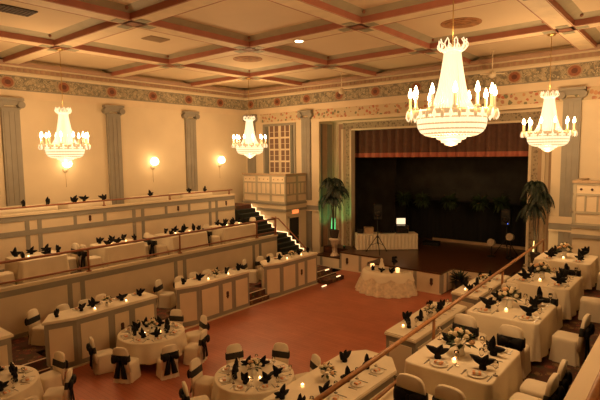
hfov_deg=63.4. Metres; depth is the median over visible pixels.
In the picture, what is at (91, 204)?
banquet table
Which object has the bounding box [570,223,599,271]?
wall
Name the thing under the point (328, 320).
floor
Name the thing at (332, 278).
step
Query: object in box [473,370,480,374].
box
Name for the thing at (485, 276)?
centrepiece
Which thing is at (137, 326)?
napkin
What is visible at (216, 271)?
centrepiece
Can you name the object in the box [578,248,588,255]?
napkin
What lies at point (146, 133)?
wall
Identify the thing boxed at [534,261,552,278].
centrepiece
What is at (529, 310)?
napkin
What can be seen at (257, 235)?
floor
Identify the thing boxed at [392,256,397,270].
bouquet
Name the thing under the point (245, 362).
napkin
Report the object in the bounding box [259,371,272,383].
napkin
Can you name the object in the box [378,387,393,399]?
wall
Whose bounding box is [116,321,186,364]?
round table
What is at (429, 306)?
centrepiece
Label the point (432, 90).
candle
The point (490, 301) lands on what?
napkin
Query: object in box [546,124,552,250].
trim
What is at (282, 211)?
wall
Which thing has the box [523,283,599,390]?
floor
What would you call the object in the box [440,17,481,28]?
ceiling medallion
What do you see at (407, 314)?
napkin
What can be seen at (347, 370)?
napkin
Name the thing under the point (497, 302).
wine glass
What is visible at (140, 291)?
napkin
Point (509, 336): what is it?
banquet chair
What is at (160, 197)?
banquet table
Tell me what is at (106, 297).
centrepiece
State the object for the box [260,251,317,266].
countertop
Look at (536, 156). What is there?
trim
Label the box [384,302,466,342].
countertop
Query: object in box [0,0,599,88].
ceiling
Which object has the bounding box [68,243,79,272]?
banquet chair
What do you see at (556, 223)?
trim
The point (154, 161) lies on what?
wall sconce
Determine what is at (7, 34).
beam
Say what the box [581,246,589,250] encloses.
napkin
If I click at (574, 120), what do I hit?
candle
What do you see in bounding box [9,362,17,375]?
napkin
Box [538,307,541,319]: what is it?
wine glass
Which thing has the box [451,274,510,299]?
countertop
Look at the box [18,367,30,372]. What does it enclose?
plate
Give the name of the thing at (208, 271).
banquet chair
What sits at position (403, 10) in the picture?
beam
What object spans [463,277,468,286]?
napkin
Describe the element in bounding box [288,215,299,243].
door
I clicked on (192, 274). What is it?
banquet chair
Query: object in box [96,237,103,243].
napkin
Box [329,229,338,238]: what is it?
pot
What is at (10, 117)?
pilaster
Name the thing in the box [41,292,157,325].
countertop
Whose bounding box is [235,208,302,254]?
staircase
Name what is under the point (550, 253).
napkin
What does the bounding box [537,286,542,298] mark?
napkin
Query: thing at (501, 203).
hanging fern
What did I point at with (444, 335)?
napkin
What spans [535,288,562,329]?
banquet chair
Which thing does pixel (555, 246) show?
napkin
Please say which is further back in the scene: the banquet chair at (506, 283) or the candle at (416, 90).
the banquet chair at (506, 283)
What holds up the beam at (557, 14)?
attached to the ceiling
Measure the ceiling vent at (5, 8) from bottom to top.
0.045 m
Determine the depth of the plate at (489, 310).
9.24 m
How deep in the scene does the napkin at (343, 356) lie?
9.76 m
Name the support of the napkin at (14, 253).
on the banquet table at (57, 263)
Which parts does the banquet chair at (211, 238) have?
seat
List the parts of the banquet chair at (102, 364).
seat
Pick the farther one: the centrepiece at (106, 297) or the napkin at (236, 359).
the centrepiece at (106, 297)
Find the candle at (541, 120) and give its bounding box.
[539,117,542,130]
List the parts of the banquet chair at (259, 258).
seat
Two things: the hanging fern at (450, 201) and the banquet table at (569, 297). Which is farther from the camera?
the hanging fern at (450, 201)
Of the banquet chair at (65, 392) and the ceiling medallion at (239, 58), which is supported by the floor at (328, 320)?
the banquet chair at (65, 392)
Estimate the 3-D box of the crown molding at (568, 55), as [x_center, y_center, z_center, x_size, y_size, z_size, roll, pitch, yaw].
[5.068,-5.216,20.134,21.400,0.470,0.400,4,7,39]
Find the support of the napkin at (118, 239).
on the banquet table at (130, 250)
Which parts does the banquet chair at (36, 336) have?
sash, seat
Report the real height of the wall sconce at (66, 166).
1.160 m
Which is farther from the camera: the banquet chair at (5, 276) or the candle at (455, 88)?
the banquet chair at (5, 276)
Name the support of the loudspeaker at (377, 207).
on the speaker stand at (377, 236)
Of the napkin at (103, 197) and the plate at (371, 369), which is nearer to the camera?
the plate at (371, 369)
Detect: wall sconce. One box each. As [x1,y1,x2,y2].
[62,161,72,186]
[150,157,158,181]
[218,156,224,166]
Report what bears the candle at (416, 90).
on the chandelier at (452, 123)
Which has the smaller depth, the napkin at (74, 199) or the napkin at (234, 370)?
the napkin at (234, 370)
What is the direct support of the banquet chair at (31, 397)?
on the floor at (328, 320)
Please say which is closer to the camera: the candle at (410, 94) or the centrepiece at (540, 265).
the candle at (410, 94)
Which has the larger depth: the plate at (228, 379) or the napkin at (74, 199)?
the napkin at (74, 199)
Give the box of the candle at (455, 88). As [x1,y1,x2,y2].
[452,81,457,106]
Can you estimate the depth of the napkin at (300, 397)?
7.89 m
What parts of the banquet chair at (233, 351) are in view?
sash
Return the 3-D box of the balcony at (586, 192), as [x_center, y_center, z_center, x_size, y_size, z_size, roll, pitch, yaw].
[11.213,0.135,14.725,4.980,1.420,1.750,4,7,39]
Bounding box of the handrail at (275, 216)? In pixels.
[271,216,305,248]
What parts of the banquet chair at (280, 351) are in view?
sash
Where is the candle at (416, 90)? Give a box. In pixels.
[413,86,418,109]
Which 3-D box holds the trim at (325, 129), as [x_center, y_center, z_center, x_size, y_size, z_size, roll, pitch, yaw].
[1.618,-0.724,24.463,0.640,6.140,1.040,4,7,39]
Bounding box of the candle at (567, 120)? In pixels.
[565,116,568,130]
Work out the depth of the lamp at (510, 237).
21.27 m
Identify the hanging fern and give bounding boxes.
[394,188,412,205]
[414,191,430,208]
[440,190,458,208]
[470,191,489,211]
[491,192,511,212]
[519,197,526,213]
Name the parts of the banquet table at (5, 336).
panel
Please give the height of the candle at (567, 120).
0.400 m
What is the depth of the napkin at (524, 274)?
11.51 m
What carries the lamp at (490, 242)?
on the stage
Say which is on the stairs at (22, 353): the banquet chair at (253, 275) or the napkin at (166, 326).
the banquet chair at (253, 275)
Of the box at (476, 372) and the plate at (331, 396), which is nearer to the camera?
the box at (476, 372)
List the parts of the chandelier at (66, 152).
hanging rod, crown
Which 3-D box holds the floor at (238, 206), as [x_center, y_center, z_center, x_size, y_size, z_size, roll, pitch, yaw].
[-9.758,2.466,17.823,2.200,3.000,20.600,4,7,39]
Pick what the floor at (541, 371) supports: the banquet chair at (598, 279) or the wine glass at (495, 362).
the banquet chair at (598, 279)
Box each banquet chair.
[0,271,15,287]
[24,309,44,345]
[24,396,38,399]
[39,351,67,392]
[43,368,76,399]
[56,304,69,310]
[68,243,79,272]
[77,245,102,271]
[78,299,90,306]
[86,337,113,374]
[95,294,105,300]
[111,347,140,383]
[143,233,149,257]
[147,235,167,257]
[153,279,175,308]
[156,344,179,380]
[169,309,183,324]
[173,276,183,297]
[179,381,209,399]
[183,329,209,364]
[186,315,209,344]
[187,358,213,399]
[188,272,198,278]
[202,269,210,274]
[204,226,220,246]
[225,343,243,363]
[241,259,258,282]
[255,256,263,279]
[272,342,289,364]
[294,354,320,379]
[393,373,432,399]
[432,384,465,399]
[452,313,486,342]
[497,324,530,378]
[500,282,522,298]
[509,373,565,399]
[520,359,572,398]
[533,259,549,271]
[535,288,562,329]
[549,314,594,366]
[561,262,583,294]
[578,296,599,322]
[596,272,599,289]
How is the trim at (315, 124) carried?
attached to the wall at (589, 164)
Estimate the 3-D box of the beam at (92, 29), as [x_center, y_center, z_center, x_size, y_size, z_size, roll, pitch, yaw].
[-2.462,-4.541,11.006,21.400,0.266,1.000,4,7,39]
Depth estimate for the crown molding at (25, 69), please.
20.61 m
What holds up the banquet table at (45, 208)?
on the floor at (238, 206)
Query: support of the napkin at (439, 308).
on the booth at (399, 354)
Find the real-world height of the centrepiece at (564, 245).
0.418 m
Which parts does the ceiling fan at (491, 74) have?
motor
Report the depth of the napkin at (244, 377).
10.07 m
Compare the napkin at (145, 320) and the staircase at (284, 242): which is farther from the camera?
the staircase at (284, 242)
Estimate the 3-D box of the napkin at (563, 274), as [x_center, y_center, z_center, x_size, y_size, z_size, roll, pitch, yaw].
[6.236,1.733,11.549,0.246,0.260,0.098,2,6,26]
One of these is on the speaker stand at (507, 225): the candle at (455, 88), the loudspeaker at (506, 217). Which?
the loudspeaker at (506, 217)
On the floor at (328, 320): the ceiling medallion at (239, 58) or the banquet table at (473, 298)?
the banquet table at (473, 298)
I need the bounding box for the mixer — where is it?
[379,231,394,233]
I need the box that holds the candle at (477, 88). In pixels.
[474,81,479,106]
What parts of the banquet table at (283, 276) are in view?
panel, panel, panel, panel, panel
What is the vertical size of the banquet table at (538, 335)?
0.750 m
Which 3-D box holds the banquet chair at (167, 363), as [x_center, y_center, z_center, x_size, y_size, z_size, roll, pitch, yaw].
[-3.319,3.975,12.164,0.480,0.878,0.640,-4,6,-33]
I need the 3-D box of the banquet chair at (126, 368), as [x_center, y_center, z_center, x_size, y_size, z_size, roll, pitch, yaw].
[-4.288,3.985,11.971,0.500,0.915,0.668,0,5,11]
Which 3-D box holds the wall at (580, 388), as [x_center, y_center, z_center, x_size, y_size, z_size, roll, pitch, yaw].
[4.067,2.358,6.251,0.280,1.550,20.400,4,7,39]
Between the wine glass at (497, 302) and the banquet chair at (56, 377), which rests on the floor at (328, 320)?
the banquet chair at (56, 377)
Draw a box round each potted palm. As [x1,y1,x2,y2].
[318,177,348,238]
[515,180,554,262]
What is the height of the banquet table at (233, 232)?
0.750 m
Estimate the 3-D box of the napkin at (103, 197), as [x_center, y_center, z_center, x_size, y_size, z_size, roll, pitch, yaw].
[-7.744,-0.114,19.033,0.323,0.264,0.121,-2,6,-18]
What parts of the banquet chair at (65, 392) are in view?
seat, sash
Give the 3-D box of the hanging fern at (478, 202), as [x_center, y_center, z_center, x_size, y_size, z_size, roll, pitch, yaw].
[8.773,0.109,23.658,1.091,1.047,0.946,-3,6,-20]
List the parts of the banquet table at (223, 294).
panel, panel, panel, panel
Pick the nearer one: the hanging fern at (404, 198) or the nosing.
the nosing
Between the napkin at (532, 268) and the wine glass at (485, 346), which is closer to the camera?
the wine glass at (485, 346)
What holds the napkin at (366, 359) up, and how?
on the booth at (312, 380)
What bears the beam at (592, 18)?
attached to the ceiling
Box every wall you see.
[0,61,246,206]
[0,194,235,271]
[0,234,277,339]
[242,200,306,250]
[245,45,599,252]
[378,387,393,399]
[564,335,599,399]
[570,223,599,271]
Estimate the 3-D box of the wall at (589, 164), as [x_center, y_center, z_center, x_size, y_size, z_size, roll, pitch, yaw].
[5.671,-1.188,21.189,21.400,9.300,1.350,4,7,39]
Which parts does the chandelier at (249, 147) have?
crown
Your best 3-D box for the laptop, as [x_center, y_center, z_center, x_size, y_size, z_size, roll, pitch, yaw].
[4.987,1.072,23.841,0.476,0.350,0.357,-1,5,-1]
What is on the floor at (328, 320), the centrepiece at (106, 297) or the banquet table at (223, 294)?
the banquet table at (223, 294)
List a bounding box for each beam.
[0,0,224,63]
[0,25,309,85]
[12,0,384,76]
[102,0,504,77]
[183,10,599,86]
[268,0,479,64]
[498,0,599,49]
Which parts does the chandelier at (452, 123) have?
hanging rod, crown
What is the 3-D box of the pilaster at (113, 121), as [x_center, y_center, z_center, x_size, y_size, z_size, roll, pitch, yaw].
[-8.018,-1.732,21.160,0.240,4.700,0.980,4,7,39]
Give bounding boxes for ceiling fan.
[337,72,350,93]
[480,50,504,77]
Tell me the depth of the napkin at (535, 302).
9.38 m
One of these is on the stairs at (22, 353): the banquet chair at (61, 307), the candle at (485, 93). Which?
the banquet chair at (61, 307)
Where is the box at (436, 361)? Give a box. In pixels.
[434,359,443,364]
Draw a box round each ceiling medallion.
[233,56,261,61]
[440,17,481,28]
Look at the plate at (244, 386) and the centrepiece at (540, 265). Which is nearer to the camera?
the plate at (244, 386)
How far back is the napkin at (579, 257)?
13.36 m
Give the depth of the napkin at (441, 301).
13.08 m
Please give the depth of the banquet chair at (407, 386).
6.24 m
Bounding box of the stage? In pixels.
[317,237,525,294]
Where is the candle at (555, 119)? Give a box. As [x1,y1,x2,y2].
[553,116,556,130]
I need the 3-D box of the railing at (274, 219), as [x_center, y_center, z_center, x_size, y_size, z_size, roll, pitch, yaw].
[-7.156,1.937,14.781,0.160,0.760,19.116,4,7,39]
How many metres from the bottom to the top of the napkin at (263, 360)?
0.269 m
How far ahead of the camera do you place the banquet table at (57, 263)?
14.53 m
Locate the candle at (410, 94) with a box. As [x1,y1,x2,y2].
[407,89,412,111]
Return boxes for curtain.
[355,156,527,231]
[406,200,525,246]
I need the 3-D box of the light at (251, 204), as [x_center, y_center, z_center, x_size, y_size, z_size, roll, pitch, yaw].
[-0.863,1.592,23.616,4.150,2.602,0.040,4,7,39]
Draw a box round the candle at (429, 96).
[428,92,430,108]
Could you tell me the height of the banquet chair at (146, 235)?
0.892 m
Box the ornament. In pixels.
[378,258,385,270]
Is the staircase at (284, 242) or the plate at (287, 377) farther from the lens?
the staircase at (284, 242)
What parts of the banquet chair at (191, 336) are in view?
seat, sash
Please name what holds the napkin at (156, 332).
on the round table at (147, 352)
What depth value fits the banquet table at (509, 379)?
6.85 m
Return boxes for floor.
[15,235,261,284]
[65,270,454,399]
[235,203,252,209]
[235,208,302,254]
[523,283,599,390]
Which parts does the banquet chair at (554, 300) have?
sash, seat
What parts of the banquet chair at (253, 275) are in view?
seat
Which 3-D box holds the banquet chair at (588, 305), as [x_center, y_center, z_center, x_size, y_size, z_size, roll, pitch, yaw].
[6.579,2.223,10.820,0.651,0.892,0.488,3,6,34]
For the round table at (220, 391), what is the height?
0.760 m
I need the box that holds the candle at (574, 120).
[572,117,575,130]
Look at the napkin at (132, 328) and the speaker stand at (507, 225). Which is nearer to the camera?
the napkin at (132, 328)
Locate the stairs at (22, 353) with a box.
[11,265,335,373]
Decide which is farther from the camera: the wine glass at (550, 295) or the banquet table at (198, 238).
the banquet table at (198, 238)
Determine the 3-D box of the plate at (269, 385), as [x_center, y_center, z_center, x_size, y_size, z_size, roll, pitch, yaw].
[-0.713,3.830,9.947,0.264,0.020,0.264,-3,6,-24]
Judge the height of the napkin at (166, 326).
0.275 m
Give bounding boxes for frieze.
[0,74,244,115]
[245,60,599,114]
[260,86,599,123]
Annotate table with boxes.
[0,203,57,214]
[0,327,13,365]
[0,365,43,399]
[4,250,70,284]
[41,292,157,369]
[57,199,111,209]
[89,239,146,267]
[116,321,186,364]
[128,195,167,202]
[154,229,208,254]
[168,191,211,199]
[175,269,249,326]
[210,221,255,243]
[211,358,294,399]
[260,251,317,297]
[355,231,417,249]
[355,266,417,298]
[404,334,522,399]
[467,295,557,361]
[507,270,581,319]
[534,251,598,288]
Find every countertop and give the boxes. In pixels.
[0,327,13,339]
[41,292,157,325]
[175,269,249,289]
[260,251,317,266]
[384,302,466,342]
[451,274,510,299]
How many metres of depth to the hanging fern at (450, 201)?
24.46 m
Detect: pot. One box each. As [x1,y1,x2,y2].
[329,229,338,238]
[530,252,539,262]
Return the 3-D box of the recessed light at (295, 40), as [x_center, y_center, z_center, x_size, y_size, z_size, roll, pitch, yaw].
[-0.031,-4.750,14.506,0.340,0.035,0.335,4,7,39]
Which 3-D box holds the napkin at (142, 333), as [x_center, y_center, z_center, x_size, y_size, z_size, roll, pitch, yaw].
[-4.129,3.483,12.756,0.350,0.266,0.103,3,7,37]
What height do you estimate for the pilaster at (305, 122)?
7.150 m
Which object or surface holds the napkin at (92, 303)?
on the banquet table at (69, 333)
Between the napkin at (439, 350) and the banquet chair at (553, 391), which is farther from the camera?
the napkin at (439, 350)
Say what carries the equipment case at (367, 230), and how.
on the table at (391, 241)
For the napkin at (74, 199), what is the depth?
18.14 m
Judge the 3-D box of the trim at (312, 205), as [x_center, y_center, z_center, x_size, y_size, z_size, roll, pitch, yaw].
[0.657,1.238,24.600,0.820,2.450,0.160,4,7,39]
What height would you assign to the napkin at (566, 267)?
0.294 m
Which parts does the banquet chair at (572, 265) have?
seat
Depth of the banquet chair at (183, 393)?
9.97 m
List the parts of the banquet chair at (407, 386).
sash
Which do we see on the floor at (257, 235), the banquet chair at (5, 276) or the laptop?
the banquet chair at (5, 276)
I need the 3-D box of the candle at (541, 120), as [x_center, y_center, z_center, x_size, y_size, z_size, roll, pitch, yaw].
[6.846,-2.159,13.800,0.098,0.400,0.098,4,7,39]
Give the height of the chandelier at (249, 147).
3.533 m
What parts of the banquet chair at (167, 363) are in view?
seat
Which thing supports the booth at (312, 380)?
on the floor at (328, 320)
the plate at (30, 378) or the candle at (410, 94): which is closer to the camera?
the candle at (410, 94)
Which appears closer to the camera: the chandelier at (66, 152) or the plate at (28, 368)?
the plate at (28, 368)
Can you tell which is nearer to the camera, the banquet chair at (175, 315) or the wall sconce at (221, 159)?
the banquet chair at (175, 315)
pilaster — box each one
[0,97,25,205]
[101,105,124,204]
[181,111,199,191]
[243,115,257,172]
[297,110,313,251]
[558,86,587,252]
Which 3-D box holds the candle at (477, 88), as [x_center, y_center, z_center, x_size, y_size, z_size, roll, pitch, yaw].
[2.482,-1.482,6.792,0.088,0.360,0.088,4,7,39]
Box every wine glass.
[437,326,441,339]
[454,350,458,365]
[479,348,484,357]
[480,336,484,343]
[483,344,487,354]
[493,360,498,376]
[495,300,499,311]
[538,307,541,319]
[548,293,552,303]
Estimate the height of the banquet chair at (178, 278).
0.891 m
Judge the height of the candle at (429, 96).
0.360 m
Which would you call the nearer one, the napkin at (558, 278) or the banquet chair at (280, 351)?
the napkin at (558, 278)
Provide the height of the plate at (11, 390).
0.020 m
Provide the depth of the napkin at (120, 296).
14.11 m
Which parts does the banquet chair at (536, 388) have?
seat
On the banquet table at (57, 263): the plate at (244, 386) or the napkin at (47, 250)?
the napkin at (47, 250)
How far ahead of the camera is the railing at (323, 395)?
7.60 m
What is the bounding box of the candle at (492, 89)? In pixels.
[489,82,494,107]
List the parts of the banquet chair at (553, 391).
seat, sash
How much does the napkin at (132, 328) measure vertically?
0.245 m
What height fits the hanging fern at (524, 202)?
1.040 m
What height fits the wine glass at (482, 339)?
0.205 m
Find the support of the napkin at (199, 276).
on the banquet table at (223, 294)
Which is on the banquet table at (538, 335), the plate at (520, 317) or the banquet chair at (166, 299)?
the plate at (520, 317)
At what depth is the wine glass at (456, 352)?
6.87 m
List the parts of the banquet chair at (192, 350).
seat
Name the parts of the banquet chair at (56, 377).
seat, sash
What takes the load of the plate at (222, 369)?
on the round table at (220, 391)
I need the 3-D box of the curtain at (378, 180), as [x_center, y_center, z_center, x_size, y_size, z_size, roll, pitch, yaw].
[7.318,-0.988,23.687,12.400,8.400,4.550,4,7,39]
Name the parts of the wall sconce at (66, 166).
lamp shade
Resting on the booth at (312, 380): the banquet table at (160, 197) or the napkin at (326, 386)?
the napkin at (326, 386)
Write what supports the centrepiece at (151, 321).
on the round table at (147, 352)
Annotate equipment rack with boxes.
[395,225,408,232]
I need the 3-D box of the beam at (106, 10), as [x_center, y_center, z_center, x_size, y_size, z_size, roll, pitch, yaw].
[-3.705,-4.727,13.186,1.140,0.273,22.300,4,7,39]
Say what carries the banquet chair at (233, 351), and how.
on the floor at (328, 320)
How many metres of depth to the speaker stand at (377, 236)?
22.71 m
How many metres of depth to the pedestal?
23.64 m
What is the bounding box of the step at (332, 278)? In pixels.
[318,274,343,284]
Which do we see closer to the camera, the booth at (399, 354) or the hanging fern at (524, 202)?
the booth at (399, 354)
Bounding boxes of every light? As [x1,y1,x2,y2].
[251,204,303,249]
[291,209,298,213]
[293,39,304,41]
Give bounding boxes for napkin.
[0,381,8,391]
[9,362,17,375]
[10,247,22,256]
[13,369,17,381]
[26,246,36,254]
[41,247,50,253]
[54,309,58,316]
[70,195,77,201]
[78,195,88,200]
[78,303,85,310]
[87,297,99,306]
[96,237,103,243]
[98,194,106,199]
[111,237,121,242]
[116,293,127,300]
[131,321,140,330]
[131,326,136,335]
[136,288,144,295]
[138,328,146,337]
[141,317,148,326]
[150,327,161,336]
[153,316,164,325]
[164,324,169,332]
[196,273,204,280]
[231,364,236,379]
[234,357,238,371]
[241,355,251,365]
[241,372,249,383]
[257,355,269,366]
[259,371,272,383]
[269,365,283,376]
[274,384,288,399]
[297,393,305,399]
[319,380,331,393]
[339,350,351,362]
[340,366,353,381]
[362,353,371,368]
[402,311,411,319]
[405,317,410,327]
[416,309,423,320]
[426,344,449,359]
[436,304,442,312]
[437,299,444,308]
[441,332,450,344]
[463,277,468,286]
[470,354,495,370]
[473,277,478,285]
[479,297,495,308]
[486,336,505,355]
[491,290,504,301]
[517,267,530,278]
[519,305,537,315]
[527,264,537,273]
[530,296,544,307]
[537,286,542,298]
[544,248,555,257]
[550,271,566,283]
[552,245,561,253]
[557,267,567,277]
[564,263,569,273]
[575,251,584,260]
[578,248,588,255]
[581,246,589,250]
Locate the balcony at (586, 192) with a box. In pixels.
[572,178,599,225]
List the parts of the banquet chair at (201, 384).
sash, seat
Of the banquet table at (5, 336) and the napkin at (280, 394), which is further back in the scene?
the banquet table at (5, 336)
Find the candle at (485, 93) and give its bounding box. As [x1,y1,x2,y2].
[484,88,487,106]
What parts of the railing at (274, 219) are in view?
post, rail, post, post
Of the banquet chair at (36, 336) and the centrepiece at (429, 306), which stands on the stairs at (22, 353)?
the banquet chair at (36, 336)
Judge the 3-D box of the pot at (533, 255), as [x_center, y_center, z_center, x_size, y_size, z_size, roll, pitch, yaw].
[8.610,2.118,17.803,0.359,0.420,0.228,4,7,39]
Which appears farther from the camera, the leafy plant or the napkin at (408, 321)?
the leafy plant
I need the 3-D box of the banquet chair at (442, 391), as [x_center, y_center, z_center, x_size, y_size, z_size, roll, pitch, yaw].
[1.986,2.704,6.117,0.498,0.911,0.665,4,7,43]
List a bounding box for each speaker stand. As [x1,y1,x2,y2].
[366,219,386,255]
[493,225,517,258]
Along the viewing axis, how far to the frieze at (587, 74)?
20.28 m
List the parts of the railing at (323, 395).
rail, post, post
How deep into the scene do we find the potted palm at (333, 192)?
23.41 m
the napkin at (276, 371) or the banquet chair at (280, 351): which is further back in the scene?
the banquet chair at (280, 351)
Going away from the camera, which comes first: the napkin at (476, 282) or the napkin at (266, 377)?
the napkin at (266, 377)
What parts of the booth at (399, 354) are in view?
panel, panel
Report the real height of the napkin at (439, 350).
0.222 m
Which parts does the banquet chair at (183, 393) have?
seat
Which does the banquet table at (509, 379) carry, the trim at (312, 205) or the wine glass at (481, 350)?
the wine glass at (481, 350)
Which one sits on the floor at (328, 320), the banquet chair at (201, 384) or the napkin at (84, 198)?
the banquet chair at (201, 384)
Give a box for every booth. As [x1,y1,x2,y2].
[263,350,396,399]
[384,302,466,375]
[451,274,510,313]
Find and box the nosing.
[23,267,335,371]
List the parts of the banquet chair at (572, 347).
seat, sash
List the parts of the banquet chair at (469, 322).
sash, seat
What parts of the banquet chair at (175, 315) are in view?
sash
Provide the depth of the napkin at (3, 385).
9.95 m
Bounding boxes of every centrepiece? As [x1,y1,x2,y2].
[101,295,112,305]
[145,317,158,331]
[211,269,218,276]
[246,358,261,374]
[319,361,335,381]
[424,304,437,316]
[446,326,477,355]
[479,274,488,283]
[498,285,522,307]
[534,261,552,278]
[555,242,572,256]
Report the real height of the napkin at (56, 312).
0.225 m
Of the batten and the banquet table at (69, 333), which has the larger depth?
the batten
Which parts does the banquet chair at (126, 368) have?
sash, seat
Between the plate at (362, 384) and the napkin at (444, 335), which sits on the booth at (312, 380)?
the plate at (362, 384)
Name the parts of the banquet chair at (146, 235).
seat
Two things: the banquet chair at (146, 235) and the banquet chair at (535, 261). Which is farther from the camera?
the banquet chair at (146, 235)
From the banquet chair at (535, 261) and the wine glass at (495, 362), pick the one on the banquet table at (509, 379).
the wine glass at (495, 362)
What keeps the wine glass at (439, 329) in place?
on the banquet table at (509, 379)
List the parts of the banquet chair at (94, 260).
seat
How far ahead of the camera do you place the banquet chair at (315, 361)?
11.15 m
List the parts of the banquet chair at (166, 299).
sash, seat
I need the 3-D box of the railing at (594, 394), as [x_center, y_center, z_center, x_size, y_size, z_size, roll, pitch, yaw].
[4.728,1.376,6.775,0.100,0.293,18.200,4,7,39]
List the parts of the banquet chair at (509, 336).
sash, seat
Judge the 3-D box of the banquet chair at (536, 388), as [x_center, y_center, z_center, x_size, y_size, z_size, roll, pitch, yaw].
[3.423,2.633,6.814,0.649,0.890,0.487,4,7,38]
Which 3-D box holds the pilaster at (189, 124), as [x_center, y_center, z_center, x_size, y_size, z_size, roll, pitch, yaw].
[-5.401,-2.057,24.325,0.240,4.700,0.980,4,7,39]
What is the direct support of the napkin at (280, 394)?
on the booth at (312, 380)
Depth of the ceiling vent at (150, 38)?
15.10 m
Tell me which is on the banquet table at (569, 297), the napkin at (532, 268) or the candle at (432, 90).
the napkin at (532, 268)
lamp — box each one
[487,239,495,256]
[506,233,514,258]
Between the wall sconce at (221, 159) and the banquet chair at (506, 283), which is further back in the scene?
the wall sconce at (221, 159)
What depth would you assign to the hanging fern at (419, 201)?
25.46 m
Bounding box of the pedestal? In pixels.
[329,238,339,256]
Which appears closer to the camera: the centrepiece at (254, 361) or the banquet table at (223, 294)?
the centrepiece at (254, 361)
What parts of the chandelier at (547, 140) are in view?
crown, hanging rod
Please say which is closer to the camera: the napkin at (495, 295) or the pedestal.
the napkin at (495, 295)
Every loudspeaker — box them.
[374,204,381,218]
[501,209,511,224]
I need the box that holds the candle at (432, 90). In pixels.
[429,83,434,108]
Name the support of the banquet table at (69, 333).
on the floor at (328, 320)
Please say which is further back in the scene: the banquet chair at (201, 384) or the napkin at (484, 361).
the banquet chair at (201, 384)
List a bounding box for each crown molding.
[0,59,244,99]
[245,44,599,99]
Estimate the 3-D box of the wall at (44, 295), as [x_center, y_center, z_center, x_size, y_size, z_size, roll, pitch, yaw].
[-7.174,3.065,14.856,0.190,1.500,19.230,4,7,39]
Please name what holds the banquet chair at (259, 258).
on the stairs at (22, 353)
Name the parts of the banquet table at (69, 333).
panel, panel, panel, panel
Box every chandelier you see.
[38,48,90,162]
[232,78,267,157]
[406,0,499,145]
[520,33,577,151]
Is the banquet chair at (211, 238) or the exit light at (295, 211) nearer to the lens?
the banquet chair at (211, 238)
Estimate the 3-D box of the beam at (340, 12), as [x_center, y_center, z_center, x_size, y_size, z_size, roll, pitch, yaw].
[-0.500,-4.518,10.557,1.140,0.273,22.300,4,7,39]
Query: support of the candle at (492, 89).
on the chandelier at (452, 123)
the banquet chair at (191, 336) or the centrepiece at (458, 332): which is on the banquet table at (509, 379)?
the centrepiece at (458, 332)
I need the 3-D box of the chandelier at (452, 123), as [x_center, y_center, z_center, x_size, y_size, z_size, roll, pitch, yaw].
[2.292,-2.466,7.288,1.359,3.295,1.355,-3,6,-27]
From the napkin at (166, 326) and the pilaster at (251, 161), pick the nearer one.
the napkin at (166, 326)
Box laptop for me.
[396,218,406,225]
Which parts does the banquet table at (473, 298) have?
panel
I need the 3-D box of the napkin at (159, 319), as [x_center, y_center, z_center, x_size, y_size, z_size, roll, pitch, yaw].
[-3.940,3.384,13.626,0.367,0.299,0.120,1,5,12]
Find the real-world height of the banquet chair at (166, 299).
0.908 m
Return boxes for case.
[363,226,373,233]
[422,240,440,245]
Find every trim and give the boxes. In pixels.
[306,200,319,211]
[311,103,562,252]
[320,124,342,246]
[341,109,545,269]
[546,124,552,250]
[548,216,571,231]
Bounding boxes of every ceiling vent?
[0,4,37,16]
[141,35,169,42]
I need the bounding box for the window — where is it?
[263,122,295,173]
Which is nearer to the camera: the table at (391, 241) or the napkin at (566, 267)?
the napkin at (566, 267)
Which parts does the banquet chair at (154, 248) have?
seat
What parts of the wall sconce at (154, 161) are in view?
lamp shade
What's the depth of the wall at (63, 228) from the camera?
18.55 m
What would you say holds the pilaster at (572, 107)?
attached to the wall at (589, 164)
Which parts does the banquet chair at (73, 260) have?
seat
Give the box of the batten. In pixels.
[433,237,524,249]
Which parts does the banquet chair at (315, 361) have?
seat, sash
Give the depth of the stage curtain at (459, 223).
25.09 m
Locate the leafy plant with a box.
[450,269,471,288]
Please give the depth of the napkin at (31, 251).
15.13 m
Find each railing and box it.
[0,189,231,209]
[0,218,276,284]
[312,239,544,399]
[586,370,599,399]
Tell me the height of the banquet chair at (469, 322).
0.910 m
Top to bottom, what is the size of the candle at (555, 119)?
0.400 m
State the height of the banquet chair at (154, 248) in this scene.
0.886 m
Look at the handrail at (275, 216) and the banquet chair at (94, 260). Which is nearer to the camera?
the banquet chair at (94, 260)
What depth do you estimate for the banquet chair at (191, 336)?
13.87 m
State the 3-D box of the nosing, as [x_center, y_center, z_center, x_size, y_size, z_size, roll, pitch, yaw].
[-4.983,4.064,14.039,0.310,0.412,20.600,4,7,39]
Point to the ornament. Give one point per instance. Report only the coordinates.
(381, 265)
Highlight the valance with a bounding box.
[355,122,528,156]
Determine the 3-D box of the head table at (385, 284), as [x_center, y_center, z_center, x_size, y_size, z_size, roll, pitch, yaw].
[3.199,3.259,19.232,2.703,0.866,1.341,3,7,35]
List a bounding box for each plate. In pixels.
[0,389,13,395]
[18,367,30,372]
[20,377,33,381]
[218,377,230,382]
[221,367,231,371]
[234,384,245,390]
[259,384,271,389]
[279,375,288,380]
[328,395,342,399]
[350,380,364,386]
[370,368,383,373]
[429,359,447,366]
[467,369,486,377]
[477,308,490,311]
[518,315,533,319]
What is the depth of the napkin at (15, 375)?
10.30 m
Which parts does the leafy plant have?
pot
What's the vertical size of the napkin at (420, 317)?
0.294 m
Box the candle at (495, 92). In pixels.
[494,86,496,108]
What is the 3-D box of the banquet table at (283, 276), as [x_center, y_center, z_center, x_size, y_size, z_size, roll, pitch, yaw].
[-0.523,3.008,19.874,0.869,1.330,3.118,4,7,39]
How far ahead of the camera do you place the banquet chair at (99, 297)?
14.78 m

